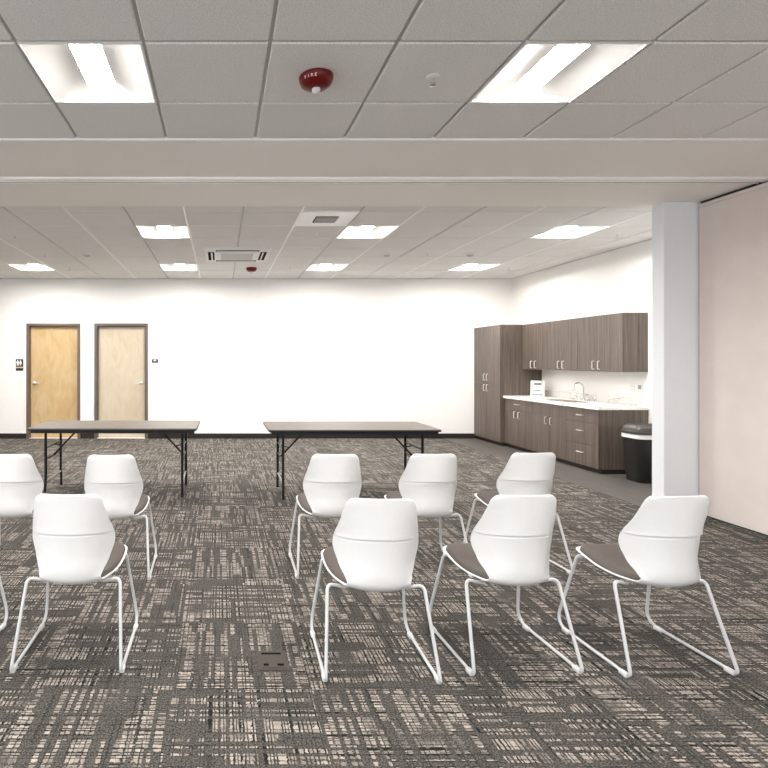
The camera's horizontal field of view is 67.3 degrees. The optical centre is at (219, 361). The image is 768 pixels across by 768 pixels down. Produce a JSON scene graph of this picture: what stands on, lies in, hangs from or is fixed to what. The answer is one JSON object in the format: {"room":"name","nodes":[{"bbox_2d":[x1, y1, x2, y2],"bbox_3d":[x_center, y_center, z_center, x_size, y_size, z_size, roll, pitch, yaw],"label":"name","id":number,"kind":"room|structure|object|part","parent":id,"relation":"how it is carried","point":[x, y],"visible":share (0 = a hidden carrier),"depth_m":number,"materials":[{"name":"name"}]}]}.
{"room":"community meeting room","nodes":[
{"label":"community meeting room","id":0,"kind":"room"},
{"bbox_2d":[0,279,511,432],"bbox_3d":[-0.498,-0.150,10.310,12.203,3.200,0.140,0,0,0],"label":"wall","id":1,"kind":"structure","parent":0,"point":[251,352],"depth_m":10.24,"materials":[{"name":"white paint"}]},
{"bbox_2d":[0,433,25,437],"bbox_3d":[-5.125,1.403,10.234,2.951,0.095,0.012,0,0,0],"label":"baseboard","id":2,"kind":"structure","parent":1,"relation":"attached to","point":[2,435],"depth_m":10.23,"materials":[{"name":"brown rubber"}]},
{"bbox_2d":[16,359,22,370],"bbox_3d":[-3.778,0.065,10.233,0.140,0.220,0.012,0,0,0],"label":"restroom sign","id":3,"kind":"object","parent":1,"relation":"attached to","point":[19,362],"visible":1,"depth_m":10.23,"materials":[{"name":"black plastic"}]},
{"bbox_2d":[26,323,79,438],"bbox_3d":[-3.142,0.366,10.296,1.015,2.168,0.148,0,0,0],"label":"door","id":4,"kind":"structure","parent":1,"relation":"in","point":[52,349],"depth_m":10.30,"materials":[{"name":"brown wood"}]},
{"bbox_2d":[80,433,93,437],"bbox_3d":[-2.501,1.403,10.234,0.266,0.095,0.012,0,0,0],"label":"baseboard","id":5,"kind":"structure","parent":1,"relation":"attached to","point":[82,435],"depth_m":10.23,"materials":[{"name":"brown rubber"}]},
{"bbox_2d":[94,323,147,438],"bbox_3d":[-1.863,0.366,10.296,1.010,2.168,0.148,0,0,0],"label":"door","id":6,"kind":"structure","parent":1,"relation":"in","point":[120,349],"depth_m":10.30,"materials":[{"name":"brown wood"}]},
{"bbox_2d":[148,433,475,437],"bbox_3d":[1.751,1.403,10.234,6.218,0.095,0.012,0,0,0],"label":"baseboard","id":7,"kind":"structure","parent":1,"relation":"attached to","point":[195,435],"depth_m":10.23,"materials":[{"name":"brown rubber"}]},
{"bbox_2d":[0,239,650,278],"bbox_3d":[-0.548,-1.569,7.774,12.103,0.026,4.933,0,0,0],"label":"trim","id":8,"kind":"structure","parent":1,"relation":"attached to","point":[648,239],"depth_m":10.22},
{"bbox_2d":[0,206,651,278],"bbox_3d":[-0.548,-1.651,7.774,12.103,0.182,4.933,0,0,0],"label":"ceiling","id":9,"kind":"structure","parent":0,"point":[500,235],"depth_m":6.89,"materials":[{"name":"tile"}]},
{"bbox_2d":[8,264,53,269],"bbox_3d":[-3.112,-1.601,8.997,0.598,0.083,0.598,0,0,0],"label":"ceiling light","id":10,"kind":"object","parent":9,"relation":"attached to","point":[18,266],"visible":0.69,"depth_m":9.20,"materials":[{"name":"white paint"}]},
{"bbox_3d":[-3.112,-1.611,9.285,0.578,0.062,0.004,0,0,0],"label":"plate","id":11,"kind":"part","parent":10,"relation":"part of","materials":[{"name":"white plastic"}]},
{"bbox_2d":[82,252,91,256],"bbox_3d":[-1.920,-1.538,7.840,0.144,0.048,0.144,0,0,0],"label":"smoke detector","id":12,"kind":"object","parent":9,"relation":"attached to","point":[86,254],"visible":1,"depth_m":7.80,"materials":[{"name":"white paint"}]},
{"bbox_2d":[136,226,189,237],"bbox_3d":[-0.674,-1.601,6.559,0.598,0.083,0.598,0,0,0],"label":"ceiling light","id":13,"kind":"object","parent":9,"relation":"attached to","point":[145,231],"visible":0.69,"depth_m":6.69,"materials":[{"name":"white paint"}]},
{"bbox_3d":[-0.674,-1.611,6.847,0.578,0.062,0.004,0,0,0],"label":"plate","id":14,"kind":"part","parent":13,"relation":"part of","materials":[{"name":"white plastic"}]},
{"bbox_2d":[159,264,197,269],"bbox_3d":[-0.674,-1.601,8.997,0.598,0.083,0.598,0,0,0],"label":"ceiling light","id":15,"kind":"object","parent":9,"relation":"attached to","point":[163,266],"visible":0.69,"depth_m":9.20,"materials":[{"name":"white paint"}]},
{"bbox_3d":[-0.674,-1.611,9.285,0.578,0.062,0.004,0,0,0],"label":"plate","id":16,"kind":"part","parent":15,"relation":"part of","materials":[{"name":"white plastic"}]},
{"bbox_2d":[204,247,271,261],"bbox_3d":[0.245,-1.546,7.900,0.936,0.052,0.936,0,0,0],"label":"air cassette","id":17,"kind":"object","parent":9,"relation":"attached to","point":[212,254],"visible":1,"depth_m":7.72,"materials":[{"name":"white paint"}]},
{"bbox_2d":[218,253,255,259],"bbox_3d":[0.245,-1.527,7.900,0.540,0.011,0.540,0,0,0],"label":"grille","id":18,"kind":"object","parent":17,"relation":"attached to","point":[221,256],"depth_m":7.86,"materials":[{"name":"white metal"}]},
{"bbox_2d":[246,267,256,273],"bbox_3d":[0.526,-1.515,9.060,0.184,0.094,0.184,0,0,0],"label":"fire alarm","id":19,"kind":"object","parent":9,"relation":"attached to","point":[251,270],"visible":1,"depth_m":9.00,"materials":[{"name":"red plastic"}]},
{"bbox_2d":[294,211,359,225],"bbox_3d":[1.155,-1.561,5.949,0.602,0.026,0.602,0,0,0],"label":"ceiling vent","id":20,"kind":"object","parent":9,"relation":"in","point":[306,218],"visible":1,"depth_m":5.88,"materials":[{"name":"white metal"}]},
{"bbox_2d":[312,216,338,222],"bbox_3d":[1.155,-1.554,5.949,0.250,0.004,0.250,0,0,0],"label":"grille","id":21,"kind":"object","parent":20,"relation":"attached to","point":[315,219],"depth_m":5.92,"materials":[{"name":"grey metal"}]},
{"bbox_2d":[306,263,347,269],"bbox_3d":[1.765,-1.601,8.997,0.598,0.083,0.598,0,0,0],"label":"ceiling light","id":22,"kind":"object","parent":9,"relation":"attached to","point":[311,266],"visible":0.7,"depth_m":9.19,"materials":[{"name":"white paint"}]},
{"bbox_3d":[1.765,-1.611,9.285,0.578,0.062,0.004,0,0,0],"label":"plate","id":23,"kind":"part","parent":22,"relation":"part of","materials":[{"name":"white plastic"}]},
{"bbox_2d":[336,225,398,237],"bbox_3d":[1.765,-1.601,6.559,0.598,0.083,0.598,0,0,0],"label":"ceiling light","id":24,"kind":"object","parent":9,"relation":"attached to","point":[348,231],"visible":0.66,"depth_m":6.69,"materials":[{"name":"white paint"}]},
{"bbox_3d":[1.765,-1.611,6.847,0.578,0.062,0.004,0,0,0],"label":"plate","id":25,"kind":"part","parent":24,"relation":"part of","materials":[{"name":"white plastic"}]},
{"bbox_2d":[382,252,391,256],"bbox_3d":[2.410,-1.538,7.840,0.144,0.048,0.144,0,0,0],"label":"smoke detector","id":26,"kind":"object","parent":9,"relation":"attached to","point":[386,254],"visible":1,"depth_m":7.80,"materials":[{"name":"white paint"}]},
{"bbox_2d":[465,252,475,256],"bbox_3d":[3.610,-1.538,7.840,0.144,0.048,0.144,0,0,0],"label":"smoke detector","id":27,"kind":"object","parent":9,"relation":"attached to","point":[470,254],"visible":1,"depth_m":7.80,"materials":[{"name":"white paint"}]},
{"bbox_2d":[449,263,499,269],"bbox_3d":[4.203,-1.601,8.997,0.598,0.083,0.598,0,0,0],"label":"ceiling light","id":28,"kind":"object","parent":9,"relation":"attached to","point":[464,266],"visible":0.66,"depth_m":9.18,"materials":[{"name":"white paint"}]},
{"bbox_3d":[4.203,-1.611,9.285,0.578,0.062,0.004,0,0,0],"label":"plate","id":29,"kind":"part","parent":28,"relation":"part of","materials":[{"name":"white plastic"}]},
{"bbox_2d":[529,225,609,237],"bbox_3d":[4.203,-1.601,6.559,0.598,0.083,0.598,0,0,0],"label":"ceiling light","id":30,"kind":"object","parent":9,"relation":"attached to","point":[559,231],"visible":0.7,"depth_m":6.68,"materials":[{"name":"white paint"}]},
{"bbox_3d":[4.203,-1.611,6.847,0.578,0.062,0.004,0,0,0],"label":"plate","id":31,"kind":"part","parent":30,"relation":"part of","materials":[{"name":"white plastic"}]},
{"bbox_2d":[0,438,767,767],"bbox_3d":[-0.548,1.508,3.020,12.303,0.123,14.640,0,0,0],"label":"floor","id":32,"kind":"structure","parent":0,"point":[223,588],"depth_m":2.80,"materials":[{"name":"carpet"}]},
{"bbox_2d":[0,577,7,630],"bbox_3d":[-1.435,1.034,2.770,0.532,0.832,0.510,0,0,0],"label":"chair","id":33,"kind":"object","parent":32,"relation":"on","point":[3,625],"visible":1,"depth_m":2.99,"materials":[{"name":"grey paint"}]},
{"bbox_2d":[0,454,52,539],"bbox_3d":[-1.420,1.034,3.860,0.532,0.832,0.510,0,0,-1],"label":"chair","id":34,"kind":"object","parent":32,"relation":"on","point":[21,481],"visible":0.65,"depth_m":3.64,"materials":[{"name":"white plastic"}]},
{"bbox_2d":[10,494,137,672],"bbox_3d":[-0.712,1.034,2.760,0.532,0.832,0.510,0,0,0],"label":"chair","id":35,"kind":"object","parent":32,"relation":"on","point":[74,541],"visible":1,"depth_m":2.55,"materials":[{"name":"white plastic"}]},
{"bbox_3d":[-0.872,1.233,2.760,0.206,0.423,0.510,0,0,0],"label":"sled leg","id":36,"kind":"part","parent":35,"relation":"part of","materials":[{"name":"grey paint"}]},
{"bbox_3d":[-0.552,1.233,2.760,0.206,0.423,0.510,0,0,0],"label":"sled leg","id":37,"kind":"part","parent":35,"relation":"part of","materials":[{"name":"grey paint"}]},
{"bbox_2d":[28,420,199,496],"bbox_3d":[-1.137,1.077,6.100,1.794,0.745,0.774,0,0,1],"label":"folding table","id":38,"kind":"object","parent":32,"relation":"on","point":[54,426],"visible":0.94,"depth_m":5.83,"materials":[{"name":"brown laminate"}]},
{"bbox_3d":[-1.875,1.087,5.834,0.029,0.703,0.047,0,0,1],"label":"leg","id":39,"kind":"part","parent":38,"relation":"part of","materials":[{"name":"black metal"}]},
{"bbox_3d":[-1.869,1.087,6.382,0.029,0.703,0.047,0,0,1],"label":"leg","id":40,"kind":"part","parent":38,"relation":"part of","materials":[{"name":"black metal"}]},
{"bbox_3d":[-0.405,1.087,5.818,0.029,0.703,0.047,0,0,1],"label":"leg","id":41,"kind":"part","parent":38,"relation":"part of","materials":[{"name":"black metal"}]},
{"bbox_3d":[-0.399,1.087,6.366,0.029,0.703,0.047,0,0,1],"label":"leg","id":42,"kind":"part","parent":38,"relation":"part of","materials":[{"name":"black metal"}]},
{"bbox_2d":[84,455,156,579],"bbox_3d":[-0.728,1.034,3.825,0.532,0.832,0.510,0,0,-1],"label":"chair","id":43,"kind":"object","parent":32,"relation":"on","point":[116,479],"visible":0.74,"depth_m":3.61,"materials":[{"name":"white plastic"}]},
{"bbox_3d":[-0.568,1.233,3.828,0.206,0.423,0.510,0,0,-1],"label":"sled leg","id":44,"kind":"part","parent":43,"relation":"part of","materials":[{"name":"grey paint"}]},
{"bbox_2d":[256,651,288,670],"bbox_3d":[0.254,1.446,2.630,0.144,0.008,0.170,0,0,0],"label":"floor outlet","id":45,"kind":"object","parent":32,"relation":"on","point":[267,660],"visible":1,"depth_m":2.62,"materials":[{"name":"grey metal"}]},
{"bbox_2d":[289,454,360,577],"bbox_3d":[0.775,1.034,3.855,0.532,0.832,0.510,0,0,1],"label":"chair","id":46,"kind":"object","parent":32,"relation":"on","point":[330,480],"visible":0.77,"depth_m":3.64,"materials":[{"name":"white plastic"}]},
{"bbox_3d":[0.615,1.233,3.858,0.206,0.423,0.510,0,0,1],"label":"sled leg","id":47,"kind":"part","parent":46,"relation":"part of","materials":[{"name":"grey paint"}]},
{"bbox_2d":[263,422,441,499],"bbox_3d":[1.400,1.077,5.990,1.794,0.745,0.774,0,0,0],"label":"folding table","id":48,"kind":"object","parent":32,"relation":"on","point":[275,428],"visible":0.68,"depth_m":5.72,"materials":[{"name":"beige laminate"}]},
{"bbox_3d":[0.665,1.087,6.264,0.029,0.703,0.047,0,0,0],"label":"leg","id":49,"kind":"part","parent":48,"relation":"part of","materials":[{"name":"black metal"}]},
{"bbox_3d":[0.665,1.087,5.716,0.029,0.703,0.047,0,0,0],"label":"leg","id":50,"kind":"part","parent":48,"relation":"part of","materials":[{"name":"black metal"}]},
{"bbox_3d":[2.135,1.087,6.264,0.029,0.703,0.047,0,0,0],"label":"leg","id":51,"kind":"part","parent":48,"relation":"part of","materials":[{"name":"black metal"}]},
{"bbox_3d":[2.135,1.087,5.716,0.029,0.703,0.047,0,0,0],"label":"leg","id":52,"kind":"part","parent":48,"relation":"part of","materials":[{"name":"black metal"}]},
{"bbox_2d":[310,498,441,683],"bbox_3d":[0.738,1.034,2.680,0.532,0.832,0.510,0,0,2],"label":"chair","id":53,"kind":"object","parent":32,"relation":"on","point":[375,541],"visible":1,"depth_m":2.47,"materials":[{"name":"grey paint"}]},
{"bbox_3d":[0.579,1.233,2.686,0.206,0.423,0.510,0,0,2],"label":"sled leg","id":54,"kind":"part","parent":53,"relation":"part of","materials":[{"name":"grey paint"}]},
{"bbox_3d":[0.898,1.233,2.675,0.206,0.423,0.510,0,0,2],"label":"sled leg","id":55,"kind":"part","parent":53,"relation":"part of","materials":[{"name":"grey paint"}]},
{"bbox_2d":[384,454,473,577],"bbox_3d":[1.432,1.034,3.865,0.532,0.832,0.510,0,0,-1],"label":"chair","id":56,"kind":"object","parent":32,"relation":"on","point":[430,480],"visible":0.75,"depth_m":3.65,"materials":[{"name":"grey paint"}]},
{"bbox_3d":[1.592,1.233,3.868,0.206,0.423,0.510,0,0,-1],"label":"sled leg","id":57,"kind":"part","parent":56,"relation":"part of","materials":[{"name":"grey paint"}]},
{"bbox_2d":[429,494,583,675],"bbox_3d":[1.408,1.034,2.743,0.532,0.832,0.510,0,0,-2],"label":"chair","id":58,"kind":"object","parent":32,"relation":"on","point":[510,545],"visible":0.99,"depth_m":2.54,"materials":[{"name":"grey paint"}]},
{"bbox_3d":[1.248,1.233,2.738,0.206,0.423,0.510,0,0,-2],"label":"sled leg","id":59,"kind":"part","parent":58,"relation":"part of","materials":[{"name":"grey paint"}]},
{"bbox_3d":[1.567,1.233,2.749,0.206,0.423,0.510,0,0,-2],"label":"sled leg","id":60,"kind":"part","parent":58,"relation":"part of","materials":[{"name":"grey paint"}]},
{"bbox_2d":[474,325,541,445],"bbox_3d":[5.124,0.408,9.753,0.751,2.077,0.946,0,0,0],"label":"tall cabinet","id":61,"kind":"object","parent":32,"relation":"on","point":[499,372],"visible":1,"depth_m":9.40,"materials":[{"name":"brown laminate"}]},
{"bbox_3d":[4.795,-0.128,9.989,0.019,1.001,0.469,0,0,0],"label":"door","id":62,"kind":"part","parent":61,"relation":"part of","materials":[{"name":"grey laminate"}]},
{"bbox_3d":[4.795,0.881,9.989,0.019,1.009,0.469,0,0,0],"label":"door","id":63,"kind":"part","parent":61,"relation":"part of","materials":[{"name":"grey laminate"}]},
{"bbox_3d":[4.795,-0.128,9.517,0.019,1.001,0.469,0,0,0],"label":"door","id":64,"kind":"part","parent":61,"relation":"part of","materials":[{"name":"grey laminate"}]},
{"bbox_3d":[4.795,0.881,9.517,0.019,1.009,0.469,0,0,0],"label":"door","id":65,"kind":"part","parent":61,"relation":"part of","materials":[{"name":"grey laminate"}]},
{"bbox_2d":[463,452,573,573],"bbox_3d":[2.125,1.034,3.910,0.532,0.832,0.510,0,0,-2],"label":"chair","id":66,"kind":"object","parent":32,"relation":"on","point":[524,473],"visible":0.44,"depth_m":3.70,"materials":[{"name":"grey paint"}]},
{"bbox_3d":[1.965,1.233,3.903,0.206,0.423,0.510,0,0,-2],"label":"sled leg","id":67,"kind":"part","parent":66,"relation":"part of","materials":[{"name":"grey paint"}]},
{"bbox_3d":[2.284,1.233,3.917,0.206,0.423,0.510,0,0,-2],"label":"sled leg","id":68,"kind":"part","parent":66,"relation":"part of","materials":[{"name":"grey paint"}]},
{"bbox_2d":[505,398,533,452],"bbox_3d":[5.161,1.035,8.876,0.675,0.824,0.800,0,0,0],"label":"base cabinet","id":69,"kind":"object","parent":32,"relation":"on","point":[517,412],"visible":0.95,"depth_m":8.84,"materials":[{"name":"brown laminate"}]},
{"bbox_3d":[4.870,1.091,9.073,0.019,0.589,0.402,0,0,0],"label":"door","id":70,"kind":"part","parent":69,"relation":"part of","materials":[{"name":"grey laminate"}]},
{"bbox_3d":[4.870,0.713,8.876,0.019,0.161,0.797,0,0,0],"label":"drawer","id":71,"kind":"part","parent":69,"relation":"part of","materials":[{"name":"grey laminate"}]},
{"bbox_3d":[4.870,1.091,8.672,0.019,0.589,0.391,0,0,0],"label":"door","id":72,"kind":"part","parent":69,"relation":"part of","materials":[{"name":"grey laminate"}]},
{"bbox_2d":[503,390,648,409],"bbox_3d":[5.168,0.552,8.117,0.661,0.140,2.323,0,0,0],"label":"countertop","id":73,"kind":"structure","parent":69,"relation":"on","point":[604,402],"depth_m":7.62,"materials":[{"name":"white stone"}]},
{"bbox_2d":[530,381,544,396],"bbox_3d":[5.296,0.451,9.053,0.200,0.262,0.085,0,0,38],"label":"sign","id":74,"kind":"object","parent":73,"relation":"on","point":[537,387],"visible":0.99,"depth_m":9.04,"materials":[{"name":"white paper"}]},
{"bbox_2d":[531,393,542,395],"bbox_3d":[5.273,0.550,9.024,0.170,0.038,0.008,0,0,38],"label":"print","id":75,"kind":"object","parent":74,"relation":"on","point":[532,394],"depth_m":9.03},
{"bbox_2d":[544,399,590,405],"bbox_3d":[5.133,0.680,8.040,0.333,0.190,0.718,0,0,0],"label":"sink","id":76,"kind":"object","parent":73,"relation":"in","point":[561,400],"visible":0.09,"depth_m":8.26,"materials":[{"name":"metal"}]},
{"bbox_2d":[573,382,596,401],"bbox_3d":[5.319,0.445,7.998,0.192,0.275,0.436,0,0,0],"label":"faucet","id":77,"kind":"object","parent":73,"relation":"on","point":[595,397],"visible":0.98,"depth_m":8.03,"materials":[{"name":"silver metal"}]},
{"bbox_3d":[5.317,0.445,8.040,0.188,0.275,0.052,0,0,0],"label":"spout","id":78,"kind":"part","parent":77,"relation":"part of","materials":[{"name":"silver metal"}]},
{"bbox_2d":[531,402,568,463],"bbox_3d":[5.161,1.035,8.050,0.675,0.824,0.849,0,0,0],"label":"base cabinet","id":79,"kind":"object","parent":32,"relation":"on","point":[548,421],"visible":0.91,"depth_m":8.01,"materials":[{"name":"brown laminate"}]},
{"bbox_3d":[4.870,1.091,8.248,0.019,0.589,0.451,0,0,0],"label":"door","id":80,"kind":"part","parent":79,"relation":"part of","materials":[{"name":"grey laminate"}]},
{"bbox_3d":[4.870,1.091,7.822,0.019,0.589,0.391,0,0,0],"label":"door","id":81,"kind":"part","parent":79,"relation":"part of","materials":[{"name":"grey laminate"}]},
{"bbox_2d":[566,406,647,473],"bbox_3d":[5.161,1.035,7.298,0.675,0.824,0.654,0,0,0],"label":"base cabinet","id":82,"kind":"object","parent":32,"relation":"on","point":[594,440],"visible":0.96,"depth_m":6.98,"materials":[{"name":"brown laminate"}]},
{"bbox_3d":[4.870,0.720,7.298,0.019,0.176,0.651,0,0,0],"label":"drawer","id":83,"kind":"part","parent":82,"relation":"part of","materials":[{"name":"grey laminate"}]},
{"bbox_3d":[4.870,0.955,7.298,0.019,0.286,0.651,0,0,0],"label":"drawer","id":84,"kind":"part","parent":82,"relation":"part of","materials":[{"name":"grey laminate"}]},
{"bbox_3d":[4.870,1.244,7.298,0.019,0.284,0.651,0,0,0],"label":"drawer","id":85,"kind":"part","parent":82,"relation":"part of","materials":[{"name":"grey laminate"}]},
{"bbox_2d":[620,423,651,483],"bbox_3d":[5.160,1.105,6.577,0.446,0.685,0.368,0,0,0],"label":"trash bin","id":86,"kind":"object","parent":32,"relation":"on","point":[637,437],"visible":0.62,"depth_m":6.47,"materials":[{"name":"black plastic"}]},
{"bbox_3d":[5.160,0.817,6.577,0.446,0.110,0.368,0,0,0],"label":"lid","id":87,"kind":"part","parent":86,"relation":"part of","materials":[{"name":"grey plastic"}]},
{"bbox_2d":[557,495,739,677],"bbox_3d":[2.112,1.034,2.730,0.532,0.832,0.510,0,0,-2],"label":"chair","id":88,"kind":"object","parent":32,"relation":"on","point":[659,547],"visible":1,"depth_m":2.53,"materials":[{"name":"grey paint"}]},
{"bbox_3d":[1.952,1.233,2.724,0.206,0.423,0.510,0,0,-2],"label":"sled leg","id":89,"kind":"part","parent":88,"relation":"part of","materials":[{"name":"grey paint"}]},
{"bbox_3d":[2.272,1.233,2.736,0.206,0.423,0.510,0,0,-2],"label":"sled leg","id":90,"kind":"part","parent":88,"relation":"part of","materials":[{"name":"grey paint"}]},
{"bbox_2d":[699,181,767,535],"bbox_3d":[4.590,-0.033,2.709,0.112,2.962,4.876,0,0,0],"label":"wall","id":91,"kind":"structure","parent":32,"relation":"on","point":[733,226],"depth_m":4.81,"materials":[{"name":"beige paint"}]},
{"bbox_3d":[4.590,-1.472,4.539,0.112,0.032,1.216,0,0,0],"label":"trim","id":92,"kind":"part","parent":91,"relation":"part of","materials":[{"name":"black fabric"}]},
{"bbox_3d":[4.590,1.431,4.539,0.108,0.015,1.216,0,0,0],"label":"trim","id":93,"kind":"part","parent":91,"relation":"part of","materials":[{"name":"metal"}]},
{"bbox_2d":[0,0,767,205],"bbox_3d":[-0.548,-1.633,0.553,12.103,0.235,9.507,0,0,0],"label":"ceiling","id":94,"kind":"structure","parent":0,"point":[218,68],"depth_m":3.26,"materials":[{"name":"tile"}]},
{"bbox_2d":[17,40,155,102],"bbox_3d":[-0.674,-1.565,2.901,0.598,0.083,0.598,0,0,0],"label":"ceiling light","id":95,"kind":"object","parent":94,"relation":"attached to","point":[71,71],"visible":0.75,"depth_m":2.91,"materials":[{"name":"white paint"}]},
{"bbox_3d":[-0.674,-1.576,3.189,0.578,0.062,0.004,0,0,0],"label":"plate","id":96,"kind":"part","parent":95,"relation":"part of","materials":[{"name":"white plastic"}]},
{"bbox_2d":[299,68,333,94],"bbox_3d":[0.515,-1.480,2.910,0.184,0.094,0.184,0,0,0],"label":"fire alarm","id":97,"kind":"object","parent":94,"relation":"attached to","point":[315,81],"visible":1,"depth_m":2.86,"materials":[{"name":"red plastic"}]},
{"bbox_2d":[0,137,767,140],"bbox_3d":[-0.940,-1.536,3.721,11.320,0.043,0.009,0,0,0],"label":"trim","id":98,"kind":"structure","parent":94,"relation":"attached to","point":[76,138],"depth_m":3.72,"materials":[{"name":"white metal"}]},
{"bbox_2d":[0,177,767,183],"bbox_3d":[-1.020,-1.533,4.533,11.160,0.064,0.146,0,0,0],"label":"track","id":99,"kind":"object","parent":94,"relation":"attached to","point":[3,180],"visible":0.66,"depth_m":4.48,"materials":[{"name":"white metal"}]},
{"bbox_2d":[426,73,439,86],"bbox_3d":[1.140,-1.501,2.910,0.068,0.052,0.068,0,0,0],"label":"sprinkler","id":100,"kind":"object","parent":94,"relation":"attached to","point":[432,77],"visible":1,"depth_m":2.90,"materials":[{"name":"white paint"}]},
{"bbox_2d":[469,40,650,102],"bbox_3d":[1.765,-1.565,2.901,0.598,0.083,0.598,0,0,0],"label":"ceiling light","id":101,"kind":"object","parent":94,"relation":"attached to","point":[538,71],"visible":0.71,"depth_m":2.91,"materials":[{"name":"white paint"}]},
{"bbox_3d":[1.765,-1.576,3.189,0.578,0.062,0.004,0,0,0],"label":"plate","id":102,"kind":"part","parent":101,"relation":"part of","materials":[{"name":"white plastic"}]},
{"bbox_2d":[512,239,651,423],"bbox_3d":[5.563,-0.150,7.699,0.120,3.200,5.083,0,0,0],"label":"wall","id":103,"kind":"structure","parent":0,"point":[618,280],"depth_m":8.02,"materials":[{"name":"white paint"}]},
{"bbox_2d":[523,322,547,369],"bbox_3d":[5.320,-0.247,8.925,0.366,0.765,0.699,0,0,0],"label":"upper cabinet","id":104,"kind":"object","parent":103,"relation":"attached to","point":[535,335],"visible":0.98,"depth_m":8.90,"materials":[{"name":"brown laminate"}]},
{"bbox_3d":[5.183,-0.247,9.110,0.019,0.761,0.326,0,0,0],"label":"door","id":105,"kind":"part","parent":104,"relation":"part of","materials":[{"name":"grey laminate"}]},
{"bbox_3d":[5.183,-0.247,8.761,0.019,0.761,0.365,0,0,0],"label":"door","id":106,"kind":"part","parent":104,"relation":"part of","materials":[{"name":"grey laminate"}]},
{"bbox_2d":[548,318,577,370],"bbox_3d":[5.320,-0.247,8.215,0.366,0.765,0.718,0,0,0],"label":"upper cabinet","id":107,"kind":"object","parent":103,"relation":"attached to","point":[562,334],"visible":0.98,"depth_m":8.18,"materials":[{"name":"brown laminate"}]},
{"bbox_3d":[5.183,-0.247,8.399,0.019,0.761,0.345,0,0,0],"label":"door","id":108,"kind":"part","parent":107,"relation":"part of","materials":[{"name":"grey laminate"}]},
{"bbox_3d":[5.183,-0.247,8.040,0.019,0.761,0.365,0,0,0],"label":"door","id":109,"kind":"part","parent":107,"relation":"part of","materials":[{"name":"grey laminate"}]},
{"bbox_2d":[544,390,648,406],"bbox_3d":[5.490,0.532,8.117,0.018,0.100,2.323,0,0,0],"label":"backsplash","id":110,"kind":"structure","parent":103,"relation":"attached to","point":[600,398],"depth_m":7.76,"materials":[{"name":"white stone"}]},
{"bbox_2d":[578,312,647,371],"bbox_3d":[5.320,-0.247,7.417,0.366,0.765,0.874,0,0,0],"label":"upper cabinet","id":111,"kind":"object","parent":103,"relation":"attached to","point":[617,342],"visible":1,"depth_m":7.12,"materials":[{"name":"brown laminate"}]},
{"bbox_3d":[5.183,-0.247,7.654,0.019,0.761,0.395,0,0,0],"label":"door","id":112,"kind":"part","parent":111,"relation":"part of","materials":[{"name":"grey laminate"}]},
{"bbox_3d":[5.183,-0.247,7.218,0.019,0.761,0.471,0,0,0],"label":"door","id":113,"kind":"part","parent":111,"relation":"part of","materials":[{"name":"grey laminate"}]},
{"bbox_2d":[630,383,634,392],"bbox_3d":[5.498,0.350,7.240,0.008,0.125,0.080,0,0,0],"label":"outlet","id":114,"kind":"object","parent":103,"relation":"attached to","point":[632,385],"visible":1,"depth_m":7.23,"materials":[{"name":"white plastic"}]},
{"bbox_2d":[637,383,642,392],"bbox_3d":[5.497,0.350,7.110,0.010,0.125,0.090,0,0,0],"label":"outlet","id":115,"kind":"object","parent":103,"relation":"attached to","point":[639,385],"visible":1,"depth_m":7.11,"materials":[{"name":"white plastic"}]},
{"bbox_2d":[652,202,700,495],"bbox_3d":[4.911,-0.033,5.234,1.384,2.965,0.147,0,0,0],"label":"column","id":116,"kind":"structure","parent":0,"point":[675,225],"depth_m":5.16,"materials":[{"name":"grey paint"}]}
]}

